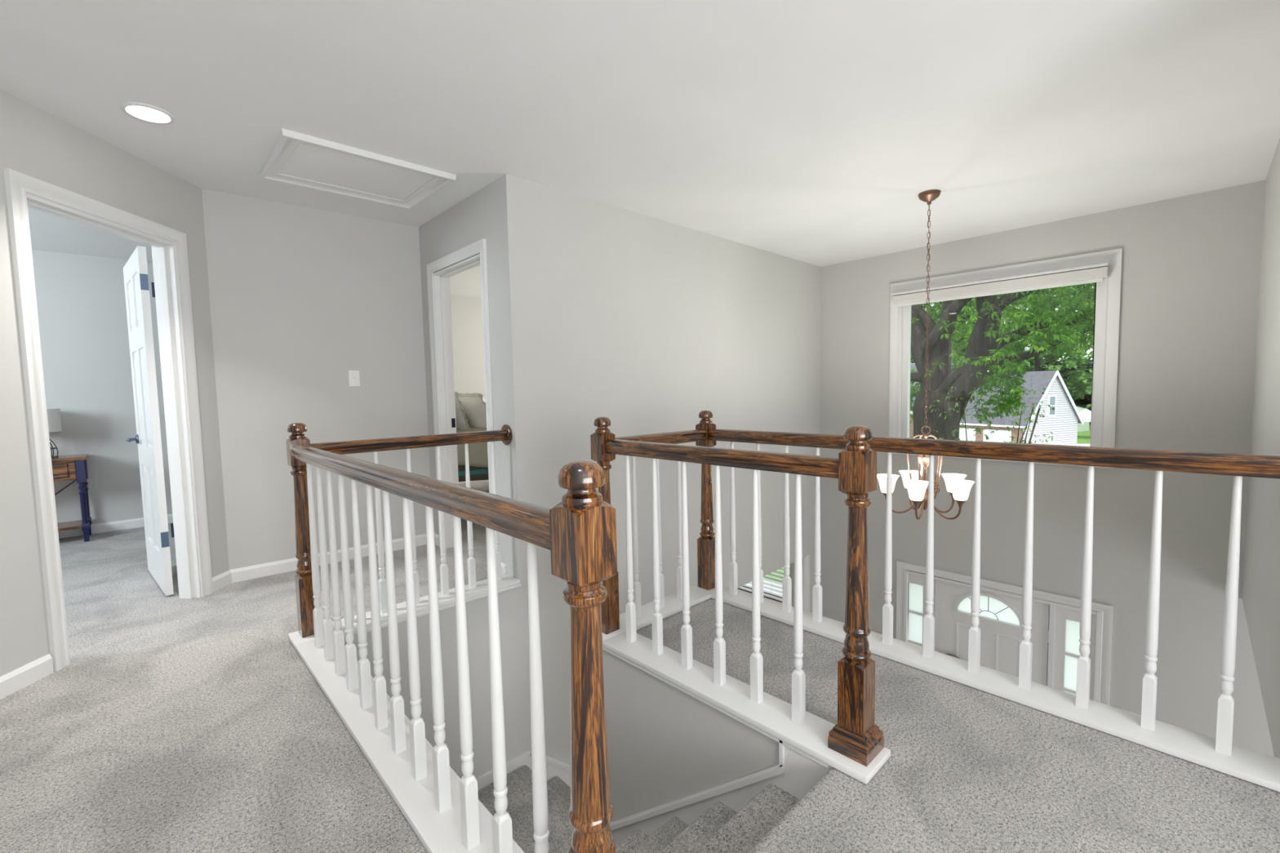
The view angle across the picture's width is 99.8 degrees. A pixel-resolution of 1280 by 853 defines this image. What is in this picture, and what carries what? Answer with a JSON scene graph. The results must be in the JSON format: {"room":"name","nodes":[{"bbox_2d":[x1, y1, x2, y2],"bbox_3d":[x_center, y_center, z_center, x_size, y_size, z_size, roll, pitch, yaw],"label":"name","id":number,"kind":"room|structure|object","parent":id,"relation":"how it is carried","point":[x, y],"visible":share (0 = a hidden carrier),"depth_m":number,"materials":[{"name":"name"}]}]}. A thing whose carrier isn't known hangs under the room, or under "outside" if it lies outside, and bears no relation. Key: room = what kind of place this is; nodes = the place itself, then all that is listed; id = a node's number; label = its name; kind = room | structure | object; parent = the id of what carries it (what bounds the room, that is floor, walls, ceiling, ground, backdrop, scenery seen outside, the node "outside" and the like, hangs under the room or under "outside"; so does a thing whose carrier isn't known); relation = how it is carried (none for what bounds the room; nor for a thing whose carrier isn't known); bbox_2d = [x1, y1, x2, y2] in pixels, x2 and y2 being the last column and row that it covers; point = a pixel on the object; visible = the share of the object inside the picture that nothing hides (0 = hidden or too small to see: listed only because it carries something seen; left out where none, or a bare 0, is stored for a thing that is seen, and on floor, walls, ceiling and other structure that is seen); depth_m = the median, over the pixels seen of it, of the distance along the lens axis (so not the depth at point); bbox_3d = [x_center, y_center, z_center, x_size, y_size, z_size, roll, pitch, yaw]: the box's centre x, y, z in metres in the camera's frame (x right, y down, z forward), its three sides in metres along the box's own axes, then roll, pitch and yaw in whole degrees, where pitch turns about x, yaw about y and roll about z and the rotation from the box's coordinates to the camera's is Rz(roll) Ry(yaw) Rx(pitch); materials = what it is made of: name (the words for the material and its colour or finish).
{"room":"upstairs landing","nodes":[
{"label":"upstairs landing","id":0,"kind":"room"},
{"bbox_2d":[0,89,229,676],"bbox_3d":[-2.634,-0.150,2.247,0.115,2.440,2.300,-1,4,-3],"label":"wall","id":1,"kind":"structure","parent":0,"point":[35,143],"depth_m":2.31,"materials":[{"name":"paint"}]},
{"bbox_2d":[0,653,53,699],"bbox_3d":[-2.516,1.061,1.755,0.014,0.083,1.150,-1,4,-3],"label":"baseboard","id":2,"kind":"structure","parent":1,"relation":"attached to","point":[15,680],"depth_m":2.22,"materials":[{"name":"white paint"}]},
{"bbox_2d":[4,168,213,671],"bbox_3d":[-2.823,-0.040,3.028,0.540,2.123,1.601,-3,4,-27],"label":"door","id":3,"kind":"structure","parent":1,"relation":"in","point":[171,287],"depth_m":3.08,"materials":[{"name":"white paint"}]},
{"bbox_2d":[212,569,231,592],"bbox_3d":[-2.595,0.958,3.338,0.014,0.083,0.185,-1,4,-3],"label":"baseboard","id":4,"kind":"structure","parent":1,"relation":"attached to","point":[220,581],"depth_m":3.34,"materials":[{"name":"white paint"}]},
{"bbox_2d":[31,249,485,524],"bbox_3d":[-3.916,-0.353,5.689,8.700,2.440,0.130,-5,5,-43],"label":"wall","id":5,"kind":"structure","parent":0,"point":[81,299],"depth_m":4.78,"materials":[{"name":"paint"}]},
{"bbox_2d":[57,514,173,538],"bbox_3d":[-5.168,0.935,4.473,4.860,0.083,0.014,-5,5,-43],"label":"baseboard","id":6,"kind":"structure","parent":5,"relation":"attached to","point":[137,522],"depth_m":4.85,"materials":[{"name":"white paint"}]},
{"bbox_2d":[201,188,430,569],"bbox_3d":[-2.191,-0.263,3.796,1.307,2.440,0.115,-4,5,-40],"label":"wall","id":7,"kind":"structure","parent":0,"point":[302,298],"depth_m":3.63,"materials":[{"name":"paint"}]},
{"bbox_2d":[230,533,426,582],"bbox_3d":[-2.115,0.915,3.834,1.281,0.083,0.014,-4,5,-40],"label":"baseboard","id":8,"kind":"structure","parent":7,"relation":"attached to","point":[259,571],"depth_m":3.60,"materials":[{"name":"white paint"}]},
{"bbox_2d":[348,370,359,386],"bbox_3d":[-2.035,-0.343,3.840,0.072,0.116,0.019,-4,5,-40],"label":"light switch","id":9,"kind":"object","parent":7,"relation":"attached to","point":[353,375],"visible":1,"depth_m":3.84,"materials":[{"name":"white plastic"}]},
{"bbox_2d":[418,173,533,586],"bbox_3d":[-2.094,-0.317,4.725,0.115,2.460,4.031,-5,5,-43],"label":"wall","id":10,"kind":"structure","parent":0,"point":[495,213],"depth_m":3.30,"materials":[{"name":"paint"}]},
{"bbox_2d":[426,238,493,548],"bbox_3d":[-1.199,-0.125,3.784,0.151,2.126,0.886,-5,5,-43],"label":"door frame","id":11,"kind":"structure","parent":10,"relation":"attached to","point":[438,282],"depth_m":4.00,"materials":[{"name":"white paint"}]},
{"bbox_2d":[344,179,821,778],"bbox_3d":[0.168,1.007,4.248,4.922,5.130,0.115,-5,5,-44],"label":"wall","id":12,"kind":"structure","parent":0,"point":[642,323],"depth_m":3.90,"materials":[{"name":"paint"}]},
{"bbox_2d":[287,573,521,648],"bbox_3d":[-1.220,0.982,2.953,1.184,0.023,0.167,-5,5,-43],"label":"trim","id":13,"kind":"structure","parent":12,"relation":"attached to","point":[507,580],"depth_m":2.96,"materials":[{"name":"white paint"}]},
{"bbox_2d":[285,422,315,638],"bbox_3d":[-1.613,0.492,2.582,0.087,1.020,0.087,-5,5,-43],"label":"newel post","id":14,"kind":"object","parent":13,"relation":"on","point":[304,583],"visible":0.85,"depth_m":2.55,"materials":[{"name":"brown wood"}]},
{"bbox_2d":[310,424,511,454],"bbox_3d":[-1.203,0.082,2.948,1.059,0.128,0.128,-5,5,-43],"label":"handrail","id":15,"kind":"object","parent":14,"relation":"attached to","point":[504,434],"visible":0.97,"depth_m":2.90,"materials":[{"name":"brown wood"}]},
{"bbox_2d":[373,451,386,613],"bbox_3d":[-1.362,0.553,2.820,0.033,0.856,0.033,-5,5,-43],"label":"baluster","id":16,"kind":"object","parent":13,"relation":"on","point":[382,581],"visible":0.95,"depth_m":2.82,"materials":[{"name":"white paint"}]},
{"bbox_2d":[406,448,419,604],"bbox_3d":[-1.242,0.543,2.933,0.033,0.856,0.033,-5,5,-43],"label":"baluster","id":17,"kind":"object","parent":13,"relation":"on","point":[408,453],"visible":0.56,"depth_m":2.93,"materials":[{"name":"white paint"}]},
{"bbox_2d":[436,445,448,595],"bbox_3d":[-1.121,0.533,3.046,0.033,0.856,0.033,-5,5,-43],"label":"baluster","id":18,"kind":"object","parent":13,"relation":"on","point":[443,567],"visible":0.95,"depth_m":3.05,"materials":[{"name":"white paint"}]},
{"bbox_2d":[464,444,475,588],"bbox_3d":[-1.000,0.523,3.159,0.033,0.856,0.033,-5,5,-43],"label":"baluster","id":19,"kind":"object","parent":13,"relation":"on","point":[471,561],"visible":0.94,"depth_m":3.16,"materials":[{"name":"white paint"}]},
{"bbox_2d":[490,441,501,581],"bbox_3d":[-0.880,0.513,3.272,0.033,0.856,0.033,-5,5,-43],"label":"baluster","id":20,"kind":"object","parent":13,"relation":"on","point":[493,464],"visible":0.69,"depth_m":3.27,"materials":[{"name":"white paint"}]},
{"bbox_2d":[295,640,524,852],"bbox_3d":[-0.763,1.054,1.727,0.167,0.023,2.248,-5,5,-43],"label":"trim","id":21,"kind":"structure","parent":12,"relation":"attached to","point":[438,833],"depth_m":1.63,"materials":[{"name":"white paint"}]},
{"bbox_2d":[306,462,324,648],"bbox_3d":[-1.480,0.580,2.448,0.033,0.856,0.033,-5,5,-43],"label":"baluster","id":22,"kind":"object","parent":21,"relation":"on","point":[317,612],"visible":0.94,"depth_m":2.44,"materials":[{"name":"white paint"}]},
{"bbox_2d":[315,466,333,661],"bbox_3d":[-1.364,0.586,2.325,0.033,0.856,0.033,-5,5,-43],"label":"baluster","id":23,"kind":"object","parent":21,"relation":"on","point":[327,623],"visible":0.97,"depth_m":2.32,"materials":[{"name":"white paint"}]},
{"bbox_2d":[325,470,346,675],"bbox_3d":[-1.248,0.592,2.201,0.033,0.856,0.033,-5,5,-43],"label":"baluster","id":24,"kind":"object","parent":21,"relation":"on","point":[338,634],"visible":0.98,"depth_m":2.20,"materials":[{"name":"white paint"}]},
{"bbox_2d":[337,474,358,691],"bbox_3d":[-1.132,0.598,2.079,0.033,0.856,0.033,-5,5,-43],"label":"baluster","id":25,"kind":"object","parent":21,"relation":"on","point":[350,651],"visible":0.98,"depth_m":2.07,"materials":[{"name":"white paint"}]},
{"bbox_2d":[351,479,372,710],"bbox_3d":[-1.017,0.604,1.955,0.033,0.856,0.033,-5,5,-43],"label":"baluster","id":26,"kind":"object","parent":21,"relation":"on","point":[363,664],"visible":0.99,"depth_m":1.95,"materials":[{"name":"white paint"}]},
{"bbox_2d":[365,484,388,730],"bbox_3d":[-0.901,0.609,1.832,0.033,0.856,0.033,-5,5,-43],"label":"baluster","id":27,"kind":"object","parent":21,"relation":"on","point":[380,694],"visible":0.99,"depth_m":1.83,"materials":[{"name":"white paint"}]},
{"bbox_2d":[382,490,406,754],"bbox_3d":[-0.785,0.615,1.709,0.033,0.856,0.033,-5,5,-43],"label":"baluster","id":28,"kind":"object","parent":21,"relation":"on","point":[397,712],"visible":0.98,"depth_m":1.70,"materials":[{"name":"white paint"}]},
{"bbox_2d":[402,497,426,781],"bbox_3d":[-0.670,0.621,1.586,0.033,0.856,0.033,-5,5,-43],"label":"baluster","id":29,"kind":"object","parent":21,"relation":"on","point":[417,730],"visible":0.97,"depth_m":1.58,"materials":[{"name":"white paint"}]},
{"bbox_2d":[425,505,451,813],"bbox_3d":[-0.554,0.627,1.463,0.033,0.856,0.033,-5,5,-43],"label":"baluster","id":30,"kind":"object","parent":21,"relation":"on","point":[441,762],"visible":0.98,"depth_m":1.46,"materials":[{"name":"white paint"}]},
{"bbox_2d":[292,444,551,550],"bbox_3d":[-0.860,0.155,1.746,0.063,0.064,2.137,-5,5,-43],"label":"handrail","id":31,"kind":"object","parent":30,"relation":"on","point":[528,522],"visible":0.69,"depth_m":1.28,"materials":[{"name":"brown wood"}]},
{"bbox_2d":[453,515,479,851],"bbox_3d":[-0.438,0.633,1.340,0.033,0.856,0.033,-5,5,-43],"label":"baluster","id":32,"kind":"object","parent":21,"relation":"on","point":[468,794],"visible":0.98,"depth_m":1.33,"materials":[{"name":"white paint"}]},
{"bbox_2d":[485,527,512,852],"bbox_3d":[-0.322,0.638,1.217,0.033,0.856,0.033,-5,5,-43],"label":"baluster","id":33,"kind":"object","parent":21,"relation":"on","point":[501,821],"visible":0.98,"depth_m":1.21,"materials":[{"name":"white paint"}]},
{"bbox_2d":[526,542,549,852],"bbox_3d":[-0.207,0.644,1.094,0.033,0.856,0.033,-5,5,-43],"label":"baluster","id":34,"kind":"object","parent":21,"relation":"on","point":[540,795],"visible":0.96,"depth_m":1.08,"materials":[{"name":"white paint"}]},
{"bbox_2d":[549,460,617,852],"bbox_3d":[-0.091,0.568,0.961,0.087,1.020,0.087,-5,5,-43],"label":"newel post","id":35,"kind":"object","parent":21,"relation":"on","point":[583,526],"visible":1,"depth_m":0.93,"materials":[{"name":"brown wood"}]},
{"bbox_2d":[803,554,809,612],"bbox_3d":[1.794,2.404,5.801,0.090,2.070,0.025,-5,5,-43],"label":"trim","id":36,"kind":"structure","parent":12,"relation":"attached to","point":[806,558],"depth_m":5.73,"materials":[{"name":"white paint"}]},
{"bbox_2d":[0,0,1279,298],"bbox_3d":[-0.802,-1.517,2.334,9.000,0.200,9.400,-5,5,-43],"label":"ceiling","id":37,"kind":"structure","parent":0,"point":[810,131],"depth_m":2.36,"materials":[{"name":"paint"}]},
{"bbox_2d":[120,102,175,124],"bbox_3d":[-2.182,-1.389,2.391,0.184,0.009,0.184,-5,5,-43],"label":"recessed light","id":38,"kind":"object","parent":37,"relation":"in","point":[144,112],"visible":1,"depth_m":2.38,"materials":[{"name":"white paint"}]},
{"bbox_2d":[257,128,456,210],"bbox_3d":[-1.618,-1.442,3.094,0.860,0.042,0.686,-5,5,-43],"label":"attic hatch","id":39,"kind":"object","parent":37,"relation":"attached to","point":[294,158],"visible":1,"depth_m":3.05,"materials":[{"name":"white paint"}]},
{"bbox_2d":[892,453,928,519],"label":"chandelier","id":40,"kind":"object","parent":37,"relation":"hanging from","point":[917,490],"depth_m":3.68,"materials":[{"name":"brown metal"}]},
{"bbox_2d":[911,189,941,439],"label":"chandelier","id":41,"kind":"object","parent":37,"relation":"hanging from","point":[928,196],"depth_m":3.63,"materials":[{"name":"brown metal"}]},
{"bbox_2d":[0,479,1279,852],"bbox_3d":[-0.817,1.168,2.515,8.700,0.300,9.100,-5,5,-43],"label":"floor","id":42,"kind":"structure","parent":0,"point":[172,724],"depth_m":1.73,"materials":[{"name":"carpet"}]},
{"bbox_2d":[51,453,92,542],"bbox_3d":[-5.099,0.632,4.266,1.055,0.712,0.353,-5,5,-43],"label":"side table","id":43,"kind":"object","parent":42,"relation":"on","point":[70,467],"visible":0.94,"depth_m":4.47,"materials":[{"name":"brown wood"}]},
{"bbox_2d":[46,408,62,457],"bbox_3d":[-4.926,0.059,4.408,0.270,0.404,0.270,-5,5,-43],"label":"table lamp","id":44,"kind":"object","parent":43,"relation":"on","point":[54,420],"visible":0.24,"depth_m":4.42,"materials":[{"name":"white fabric"}]},
{"bbox_2d":[57,520,82,531],"bbox_3d":[-5.094,0.860,4.281,0.975,0.025,0.310,-5,5,-43],"label":"shelf","id":45,"kind":"object","parent":43,"relation":"attached to","point":[67,526],"depth_m":4.48,"materials":[{"name":"brown wood"}]},
{"bbox_2d":[456,426,488,481],"bbox_3d":[-1.431,0.280,5.800,2.200,1.060,1.616,-5,5,-43],"label":"bed","id":46,"kind":"object","parent":42,"relation":"on","point":[477,452],"visible":0.06,"depth_m":4.75,"materials":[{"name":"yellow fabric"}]},
{"bbox_2d":[454,391,470,429],"bbox_3d":[-1.779,-0.086,4.999,0.196,0.476,0.732,-5,5,-44],"label":"pillow","id":47,"kind":"object","parent":46,"relation":"on","point":[461,421],"visible":0.23,"depth_m":4.77,"materials":[{"name":"white fabric"}]},
{"bbox_2d":[458,392,486,428],"bbox_3d":[-1.572,-0.084,5.056,0.736,0.463,0.260,3,5,45],"label":"pillow","id":48,"kind":"object","parent":46,"relation":"on","point":[474,407],"visible":0.28,"depth_m":4.83,"materials":[{"name":"white fabric"}]},
{"bbox_2d":[603,649,778,822],"bbox_3d":[0.226,2.362,2.251,0.085,2.690,1.255,-5,5,-43],"label":"wall","id":49,"kind":"structure","parent":0,"point":[666,744],"depth_m":2.23,"materials":[{"name":"paint"}]},
{"bbox_2d":[602,587,711,640],"bbox_3d":[0.052,0.967,2.790,0.786,0.023,0.165,-5,5,-43],"label":"trim","id":50,"kind":"structure","parent":49,"relation":"attached to","point":[673,605],"depth_m":2.81,"materials":[{"name":"white paint"}]},
{"bbox_2d":[590,417,619,634],"bbox_3d":[-0.166,0.464,2.551,0.087,1.020,0.087,-5,5,-43],"label":"newel post","id":51,"kind":"object","parent":50,"relation":"on","point":[610,611],"visible":0.48,"depth_m":2.52,"materials":[{"name":"brown wood"}]},
{"bbox_2d":[615,428,706,444],"bbox_3d":[0.101,0.066,2.791,0.676,0.064,0.063,-5,5,-43],"label":"handrail","id":52,"kind":"object","parent":51,"relation":"attached to","point":[693,435],"visible":0.56,"depth_m":2.82,"materials":[{"name":"brown wood"}]},
{"bbox_2d":[631,456,641,617],"bbox_3d":[-0.025,0.534,2.697,0.033,0.856,0.033,-5,5,-43],"label":"baluster","id":53,"kind":"object","parent":50,"relation":"on","point":[637,585],"visible":0.84,"depth_m":2.69,"materials":[{"name":"white paint"}]},
{"bbox_2d":[656,458,664,608],"bbox_3d":[0.096,0.524,2.810,0.033,0.856,0.033,-5,5,-43],"label":"baluster","id":54,"kind":"object","parent":50,"relation":"on","point":[661,576],"visible":0.46,"depth_m":2.80,"materials":[{"name":"white paint"}]},
{"bbox_2d":[676,443,682,599],"bbox_3d":[0.217,0.514,2.924,0.033,0.856,0.033,-5,5,-43],"label":"baluster","id":55,"kind":"object","parent":50,"relation":"on","point":[679,569],"visible":0.71,"depth_m":2.92,"materials":[{"name":"white paint"}]},
{"bbox_2d":[602,631,890,784],"bbox_3d":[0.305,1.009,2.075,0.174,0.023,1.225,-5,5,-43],"label":"trim","id":56,"kind":"structure","parent":49,"relation":"attached to","point":[773,715],"depth_m":1.95,"materials":[{"name":"white paint"}]},
{"bbox_2d":[625,455,636,642],"bbox_3d":[-0.048,0.552,2.436,0.033,0.856,0.033,-5,5,-43],"label":"baluster","id":57,"kind":"object","parent":56,"relation":"on","point":[631,628],"visible":0.97,"depth_m":2.43,"materials":[{"name":"white paint"}]},
{"bbox_2d":[651,458,662,655],"bbox_3d":[0.069,0.557,2.312,0.033,0.856,0.033,-5,5,-43],"label":"baluster","id":58,"kind":"object","parent":56,"relation":"on","point":[657,618],"visible":0.97,"depth_m":2.31,"materials":[{"name":"white paint"}]},
{"bbox_2d":[680,461,693,670],"bbox_3d":[0.185,0.563,2.188,0.033,0.856,0.033,-5,5,-43],"label":"baluster","id":59,"kind":"object","parent":56,"relation":"on","point":[686,629],"visible":0.98,"depth_m":2.18,"materials":[{"name":"white paint"}]},
{"bbox_2d":[713,465,725,685],"bbox_3d":[0.302,0.569,2.065,0.033,0.856,0.033,-5,5,-43],"label":"baluster","id":60,"kind":"object","parent":56,"relation":"on","point":[719,643],"visible":0.98,"depth_m":2.06,"materials":[{"name":"white paint"}]},
{"bbox_2d":[750,469,763,704],"bbox_3d":[0.418,0.575,1.941,0.033,0.856,0.033,-5,5,-43],"label":"baluster","id":61,"kind":"object","parent":56,"relation":"on","point":[756,658],"visible":0.99,"depth_m":1.94,"materials":[{"name":"white paint"}]},
{"bbox_2d":[791,474,805,724],"bbox_3d":[0.534,0.581,1.817,0.033,0.856,0.033,-5,5,-43],"label":"baluster","id":62,"kind":"object","parent":56,"relation":"on","point":[798,676],"visible":0.98,"depth_m":1.81,"materials":[{"name":"white paint"}]},
{"bbox_2d":[827,425,884,766],"bbox_3d":[0.672,0.505,1.668,0.124,1.020,0.124,-5,5,-43],"label":"newel post","id":63,"kind":"object","parent":56,"relation":"on","point":[855,735],"visible":1,"depth_m":1.64,"materials":[{"name":"brown wood"}]},
{"bbox_2d":[604,439,838,479],"bbox_3d":[0.247,0.110,2.086,0.063,0.064,1.130,-5,5,-43],"label":"handrail","id":64,"kind":"object","parent":63,"relation":"attached to","point":[788,463],"visible":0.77,"depth_m":1.95,"materials":[{"name":"brown wood"}]},
{"bbox_2d":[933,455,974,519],"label":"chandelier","id":65,"kind":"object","parent":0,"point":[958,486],"depth_m":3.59,"materials":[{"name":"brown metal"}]},
{"bbox_2d":[738,180,1274,756],"bbox_3d":[2.725,0.890,5.215,0.140,5.130,10.200,-5,5,-43],"label":"wall","id":66,"kind":"structure","parent":0,"point":[1191,264],"depth_m":4.02,"materials":[{"name":"paint"}]},
{"bbox_2d":[737,564,790,603],"bbox_3d":[1.259,1.480,6.789,0.200,1.322,1.520,-5,5,-43],"label":"window","id":67,"kind":"structure","parent":66,"relation":"in","point":[789,564],"depth_m":6.51,"materials":[{"name":"white paint"}]},
{"bbox_2d":[738,567,783,601],"bbox_3d":[1.252,1.468,6.782,0.048,1.152,1.320,-5,5,-43],"label":"blind","id":68,"kind":"object","parent":67,"relation":"attached to","point":[779,571],"visible":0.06,"depth_m":6.46,"materials":[{"name":"white plastic"}]},
{"bbox_2d":[896,560,1112,705],"bbox_3d":[3.170,2.414,4.860,0.162,2.122,1.610,-5,5,-43],"label":"door","id":69,"kind":"structure","parent":66,"relation":"in","point":[1055,618],"depth_m":4.70,"materials":[{"name":"white paint"}]},
{"bbox_2d":[888,248,1122,468],"bbox_3d":[3.055,-0.530,4.693,0.200,1.645,1.745,-5,5,-43],"label":"window","id":70,"kind":"structure","parent":66,"relation":"in","point":[1107,292],"depth_m":4.21,"materials":[{"name":"white paint"}]},
{"bbox_2d":[891,262,1109,306],"bbox_3d":[2.958,-1.178,4.585,0.081,0.125,1.563,-5,5,-43],"label":"roller blind","id":71,"kind":"object","parent":70,"relation":"attached to","point":[1095,273],"visible":1,"depth_m":4.46,"materials":[{"name":"fabric"}]},
{"bbox_2d":[1242,138,1279,758],"bbox_3d":[3.002,-0.110,2.456,3.102,2.780,0.122,-5,5,-44],"label":"wall","id":72,"kind":"structure","parent":0,"point":[1261,575],"depth_m":2.79,"materials":[{"name":"paint"}]},
{"bbox_2d":[689,583,1279,791],"bbox_3d":[1.102,0.973,2.366,0.164,0.023,2.221,-5,5,-43],"label":"trim","id":73,"kind":"structure","parent":72,"relation":"attached to","point":[1260,769],"depth_m":1.91,"materials":[{"name":"white paint"}]},
{"bbox_2d":[695,410,715,590],"bbox_3d":[0.382,0.417,3.082,0.087,1.020,0.087,-5,5,-43],"label":"newel post","id":74,"kind":"object","parent":73,"relation":"on","point":[706,542],"visible":0.8,"depth_m":3.06,"materials":[{"name":"brown wood"}]},
{"bbox_2d":[708,428,1279,479],"bbox_3d":[1.134,0.080,2.255,0.063,0.064,2.124,-5,5,-43],"label":"handrail","id":75,"kind":"object","parent":74,"relation":"attached to","point":[1267,466],"visible":1,"depth_m":1.89,"materials":[{"name":"brown wood"}]},
{"bbox_2d":[728,441,737,595],"bbox_3d":[0.512,0.504,2.971,0.033,0.856,0.033,-5,5,-43],"label":"baluster","id":76,"kind":"object","parent":73,"relation":"on","point":[733,568],"visible":0.91,"depth_m":2.97,"materials":[{"name":"white paint"}]},
{"bbox_2d":[756,443,763,603],"bbox_3d":[0.627,0.510,2.849,0.033,0.856,0.033,-5,5,-43],"label":"baluster","id":77,"kind":"object","parent":73,"relation":"on","point":[757,444],"visible":0.39,"depth_m":2.84,"materials":[{"name":"white paint"}]},
{"bbox_2d":[782,445,791,613],"bbox_3d":[0.743,0.516,2.726,0.033,0.856,0.033,-5,5,-43],"label":"baluster","id":78,"kind":"object","parent":73,"relation":"on","point":[786,581],"visible":0.94,"depth_m":2.72,"materials":[{"name":"white paint"}]},
{"bbox_2d":[812,447,822,622],"bbox_3d":[0.858,0.522,2.604,0.033,0.856,0.033,-5,5,-43],"label":"baluster","id":79,"kind":"object","parent":73,"relation":"on","point":[817,588],"visible":0.93,"depth_m":2.60,"materials":[{"name":"white paint"}]},
{"bbox_2d":[882,452,893,645],"bbox_3d":[1.088,0.533,2.358,0.033,0.856,0.033,-5,5,-43],"label":"baluster","id":80,"kind":"object","parent":73,"relation":"on","point":[887,608],"visible":0.98,"depth_m":2.35,"materials":[{"name":"white paint"}]},
{"bbox_2d":[922,455,934,658],"bbox_3d":[1.204,0.539,2.236,0.033,0.856,0.033,-5,5,-43],"label":"baluster","id":81,"kind":"object","parent":73,"relation":"on","point":[928,619],"visible":0.98,"depth_m":2.23,"materials":[{"name":"white paint"}]},
{"bbox_2d":[968,457,981,673],"bbox_3d":[1.319,0.545,2.114,0.033,0.856,0.033,-5,5,-43],"label":"baluster","id":82,"kind":"object","parent":73,"relation":"on","point":[974,641],"visible":0.99,"depth_m":2.11,"materials":[{"name":"white paint"}]},
{"bbox_2d":[1018,462,1034,690],"bbox_3d":[1.434,0.551,1.991,0.033,0.856,0.033,-5,5,-43],"label":"baluster","id":83,"kind":"object","parent":73,"relation":"on","point":[1025,645],"visible":0.99,"depth_m":1.99,"materials":[{"name":"white paint"}]},
{"bbox_2d":[1075,466,1094,709],"bbox_3d":[1.549,0.556,1.868,0.033,0.856,0.033,-5,5,-43],"label":"baluster","id":84,"kind":"object","parent":73,"relation":"on","point":[1083,665],"visible":0.98,"depth_m":1.86,"materials":[{"name":"white paint"}]},
{"bbox_2d":[1140,470,1163,731],"bbox_3d":[1.665,0.562,1.746,0.033,0.856,0.033,-5,5,-43],"label":"baluster","id":85,"kind":"object","parent":73,"relation":"on","point":[1148,707],"visible":0.98,"depth_m":1.74,"materials":[{"name":"white paint"}]},
{"bbox_2d":[1215,475,1242,755],"bbox_3d":[1.780,0.568,1.623,0.033,0.856,0.033,-5,5,-43],"label":"baluster","id":86,"kind":"object","parent":73,"relation":"on","point":[1225,707],"visible":0.99,"depth_m":1.62,"materials":[{"name":"white paint"}]},
{"bbox_3d":[0.984,3.697,3.710,5.050,0.200,10.200,-5,5,-43],"label":"floor","id":87,"kind":"structure","parent":0,"visible":0},
{"bbox_2d":[475,749,573,827],"bbox_3d":[-0.120,2.966,3.410,2.880,1.903,0.835,-5,5,-43],"label":"staircase","id":88,"kind":"structure","parent":87,"relation":"on","point":[558,772],"depth_m":3.32,"materials":[{"name":"carpet"}]},
{"bbox_2d":[477,740,852,852],"bbox_3d":[-0.373,1.777,2.149,0.944,1.490,2.198,-5,5,-43],"label":"staircase","id":89,"kind":"structure","parent":88,"relation":"on","point":[766,810],"depth_m":1.86,"materials":[{"name":"carpet"}]},
{"label":"outside","id":90,"kind":"structure","parent":0,"visible":0},
{"bbox_2d":[763,424,1090,582],"bbox_3d":[50.197,-0.301,67.799,154.300,2.250,150.000,-5,5,-43],"label":"ground","id":91,"kind":"structure","parent":90,"point":[1083,437],"depth_m":57.66,"materials":[{"name":"green plant"}]},
{"bbox_2d":[910,297,977,364],"bbox_3d":[44.928,-14.936,85.395,20.607,29.337,19.966,-3,4,-27],"label":"leafy tree","id":92,"kind":"object","parent":91,"relation":"on","point":[937,307],"visible":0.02,"depth_m":78.83,"materials":[{"name":"green plant"}]},
{"bbox_2d":[909,360,1083,444],"bbox_3d":[35.733,-3.112,63.691,10.700,9.000,24.630,-3,4,-23],"label":"house","id":93,"kind":"structure","parent":91,"relation":"on","point":[1062,422],"depth_m":53.20,"materials":[{"name":"white"}]},
{"bbox_2d":[939,385,1054,443],"bbox_3d":[7.111,1.259,10.951,1.967,4.183,1.588,1,4,32],"label":"shrub","id":94,"kind":"object","parent":91,"relation":"on","point":[1028,420],"visible":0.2,"depth_m":10.37,"materials":[{"name":"green plant"}]},
{"bbox_2d":[910,282,1095,442],"bbox_3d":[7.943,-1.063,11.407,7.542,8.856,12.742,-5,5,-43],"label":"shade tree","id":95,"kind":"object","parent":91,"relation":"on","point":[984,342],"visible":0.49,"depth_m":11.21,"materials":[{"name":"green plant"}]},
{"bbox_2d":[951,287,1078,371],"bbox_3d":[63.313,-15.838,93.237,19.966,29.337,20.607,0,4,18],"label":"leafy tree","id":96,"kind":"object","parent":91,"relation":"on","point":[1042,362],"visible":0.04,"depth_m":89.60,"materials":[{"name":"green plant"}]},
{"bbox_2d":[951,283,1094,408],"bbox_3d":[54.482,-14.450,75.131,19.966,29.337,20.607,-5,5,-43],"label":"leafy tree","id":97,"kind":"object","parent":91,"relation":"on","point":[1079,382],"visible":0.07,"depth_m":71.02,"materials":[{"name":"green plant"}]},
{"bbox_2d":[1030,357,1092,424],"bbox_3d":[64.445,-4.919,81.095,13.230,10.916,12.483,-5,5,-43],"label":"leafy tree","id":98,"kind":"object","parent":91,"relation":"on","point":[1087,397],"visible":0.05,"depth_m":77.73,"materials":[{"name":"green plant"}]},
{"bbox_2d":[1075,406,1089,431],"bbox_3d":[55.656,-1.022,70.159,4.240,3.150,3.600,-3,4,-29],"label":"house","id":99,"kind":"structure","parent":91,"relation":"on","point":[1085,427],"depth_m":69.13,"materials":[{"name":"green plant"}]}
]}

